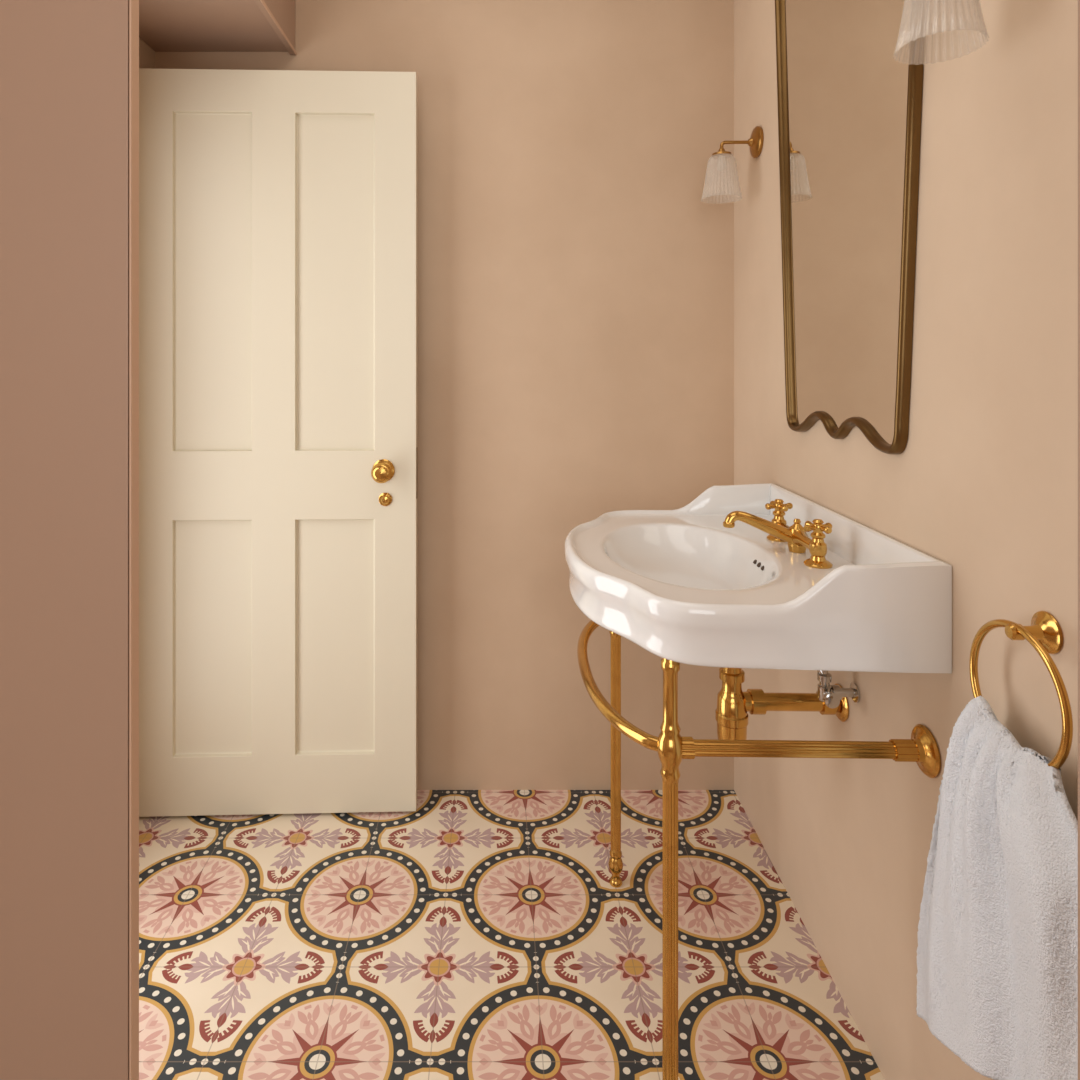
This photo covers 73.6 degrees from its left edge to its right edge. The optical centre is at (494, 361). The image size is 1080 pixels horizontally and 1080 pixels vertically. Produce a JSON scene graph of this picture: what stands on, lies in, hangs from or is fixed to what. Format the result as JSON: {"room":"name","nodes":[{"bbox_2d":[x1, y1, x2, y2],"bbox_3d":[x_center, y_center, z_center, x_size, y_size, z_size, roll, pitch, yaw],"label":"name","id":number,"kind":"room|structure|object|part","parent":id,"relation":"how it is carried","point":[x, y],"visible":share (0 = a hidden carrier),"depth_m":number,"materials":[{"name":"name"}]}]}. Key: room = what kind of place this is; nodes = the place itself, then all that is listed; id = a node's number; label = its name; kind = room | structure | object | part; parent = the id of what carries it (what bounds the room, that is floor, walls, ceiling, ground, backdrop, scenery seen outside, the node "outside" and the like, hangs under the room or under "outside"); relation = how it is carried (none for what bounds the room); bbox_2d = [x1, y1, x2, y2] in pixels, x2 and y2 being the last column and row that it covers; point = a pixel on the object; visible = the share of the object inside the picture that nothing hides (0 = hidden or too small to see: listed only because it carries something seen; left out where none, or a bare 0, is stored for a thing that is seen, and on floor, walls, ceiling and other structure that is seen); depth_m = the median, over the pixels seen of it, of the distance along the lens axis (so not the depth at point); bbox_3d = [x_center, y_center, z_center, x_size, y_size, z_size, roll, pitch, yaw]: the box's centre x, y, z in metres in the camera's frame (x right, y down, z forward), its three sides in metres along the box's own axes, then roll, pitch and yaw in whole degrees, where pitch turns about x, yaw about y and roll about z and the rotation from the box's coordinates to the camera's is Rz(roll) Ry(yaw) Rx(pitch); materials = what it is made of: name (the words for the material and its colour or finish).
{"room":"bathroom","nodes":[
{"label":"bathroom","id":0,"kind":"room"},
{"bbox_2d":[139,37,154,68],"bbox_3d":[-1.036,-0.059,0.394,0.100,2.600,3.388,0,0,0],"label":"wall","id":1,"kind":"structure","parent":0,"point":[146,53],"depth_m":2.03,"materials":[{"name":"paint"}]},
{"bbox_2d":[139,0,295,54],"bbox_3d":[-0.780,-1.123,1.444,0.410,0.468,1.287,0,0,0],"label":"upper cabinet","id":2,"kind":"object","parent":1,"relation":"attached to","point":[164,25],"visible":1,"depth_m":1.94,"materials":[{"name":"paint"}]},
{"bbox_3d":[-0.586,-1.122,1.778,0.015,0.466,0.616,0,0,0],"label":"cabinet door","id":3,"kind":"part","parent":2,"relation":"part of","materials":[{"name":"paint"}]},
{"bbox_3d":[-0.576,-0.894,1.443,0.003,0.010,1.286,0,0,0],"label":"edge trim","id":4,"kind":"part","parent":2,"relation":"part of","materials":[{"name":"paint"}]},
{"bbox_2d":[139,68,417,816],"bbox_3d":[-0.597,0.218,1.950,0.766,2.026,0.100,0,0,-2],"label":"door","id":5,"kind":"structure","parent":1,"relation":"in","point":[278,449],"depth_m":1.97,"materials":[{"name":"paint"}]},
{"bbox_3d":[-0.304,0.296,1.939,0.062,0.062,0.060,0,0,-2],"label":"knob","id":6,"kind":"part","parent":5,"relation":"part of","materials":[{"name":"gold metal"}]},
{"bbox_3d":[-0.216,0.306,1.992,0.002,0.140,0.020,0,0,-2],"label":"latch plate","id":7,"kind":"part","parent":5,"relation":"part of","materials":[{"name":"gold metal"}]},
{"bbox_2d":[155,0,733,789],"bbox_3d":[-0.118,-0.059,2.138,1.936,2.600,0.100,0,0,0],"label":"wall","id":8,"kind":"structure","parent":0,"point":[575,209],"depth_m":2.09,"materials":[{"name":"paint"}]},
{"bbox_2d":[139,790,884,1079],"bbox_3d":[-0.093,1.291,0.394,1.986,0.100,3.588,0,0,0],"label":"floor","id":9,"kind":"structure","parent":0,"point":[464,934],"depth_m":1.52,"materials":[{"name":"tile"}]},
{"bbox_2d":[0,0,138,1079],"bbox_3d":[-0.681,-0.059,0.763,0.605,2.592,0.026,0,0,0],"label":"wall","id":10,"kind":"structure","parent":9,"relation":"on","point":[69,69],"depth_m":0.75,"materials":[{"name":"paint"}]},
{"bbox_3d":[-0.380,-0.059,0.758,0.002,2.592,0.017,0,0,0],"label":"edge trim","id":11,"kind":"part","parent":10,"relation":"part of","materials":[{"name":"paint"}]},
{"bbox_2d":[577,620,940,1079],"bbox_3d":[0.422,0.849,1.417,0.510,0.785,0.662,0,0,1],"label":"washstand","id":12,"kind":"object","parent":9,"relation":"on","point":[922,749],"visible":0.72,"depth_m":1.12,"materials":[{"name":"gold metal"}]},
{"bbox_3d":[0.287,0.849,1.714,0.041,0.785,0.041,0,0,1],"label":"leg","id":13,"kind":"part","parent":12,"relation":"part of","materials":[{"name":"gold metal"}]},
{"bbox_3d":[0.226,0.603,1.421,0.119,0.021,0.607,0,0,1],"label":"bow rail","id":14,"kind":"part","parent":12,"relation":"part of","materials":[{"name":"gold metal"}]},
{"bbox_3d":[0.274,0.849,1.126,0.041,0.785,0.041,0,0,1],"label":"leg","id":15,"kind":"part","parent":12,"relation":"part of","materials":[{"name":"gold metal"}]},
{"bbox_2d":[565,483,951,739],"bbox_3d":[0.408,0.519,1.414,0.538,0.464,0.708,0,0,1],"label":"washbasin","id":16,"kind":"object","parent":12,"relation":"on","point":[733,578],"visible":1,"depth_m":1.21,"materials":[{"name":"white ceramic"}]},
{"bbox_2d":[723,499,832,568],"bbox_3d":[0.535,0.329,1.410,0.175,0.085,0.248,0,0,0],"label":"faucet","id":17,"kind":"object","parent":16,"relation":"on","point":[784,546],"depth_m":1.40,"materials":[{"name":"gold metal"}]},
{"bbox_3d":[0.471,0.603,1.122,0.394,0.031,0.030,0,0,1],"label":"rail","id":18,"kind":"part","parent":12,"relation":"part of","materials":[{"name":"gold metal"}]},
{"bbox_2d":[734,0,1077,1079],"bbox_3d":[0.705,-0.059,0.393,0.101,2.600,3.389,0,0,1],"label":"wall","id":19,"kind":"structure","parent":0,"point":[983,484],"depth_m":1.07,"materials":[{"name":"paint"}]},
{"bbox_2d":[712,126,763,171],"bbox_3d":[0.614,-0.519,1.882,0.149,0.189,0.106,0,0,1],"label":"wall sconce","id":20,"kind":"object","parent":19,"relation":"attached to","point":[755,143],"visible":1,"depth_m":1.87,"materials":[{"name":"gold metal"}]},
{"bbox_3d":[0.592,-0.517,1.882,0.025,0.042,0.025,0,0,1],"label":"bulb","id":21,"kind":"part","parent":20,"relation":"part of","materials":[{"name":"white glass"}]},
{"bbox_3d":[0.628,-0.561,1.881,0.080,0.034,0.009,0,0,1],"label":"arm","id":22,"kind":"part","parent":20,"relation":"part of","materials":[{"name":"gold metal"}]},
{"bbox_2d":[775,0,925,453],"bbox_3d":[0.667,-0.444,1.408,0.019,1.199,0.638,0,0,1],"label":"wall mirror","id":23,"kind":"object","parent":19,"relation":"attached to","point":[850,72],"visible":1,"depth_m":1.35,"materials":[{"name":"gold metal"}]},
{"bbox_2d":[969,611,1072,768],"bbox_3d":[0.641,0.392,0.867,0.048,0.184,0.170,0,0,1],"label":"towel ring","id":24,"kind":"object","parent":19,"relation":"attached to","point":[1045,634],"visible":0.95,"depth_m":0.85,"materials":[{"name":"gold metal"}]},
{"bbox_2d":[916,696,1077,1079],"bbox_3d":[0.614,0.680,0.863,0.074,0.494,0.326,0,0,3],"label":"hand towel","id":25,"kind":"object","parent":24,"relation":"hanging from","point":[997,975],"visible":1,"depth_m":0.85,"materials":[{"name":"white fabric"}]},
{"bbox_2d":[1078,0,1079,1079],"bbox_3d":[0.590,-0.059,0.632,0.138,2.600,0.025,0,0,0],"label":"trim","id":26,"kind":"structure","parent":19,"relation":"attached to","point":[1078,0],"depth_m":0.64,"materials":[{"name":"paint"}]}
]}

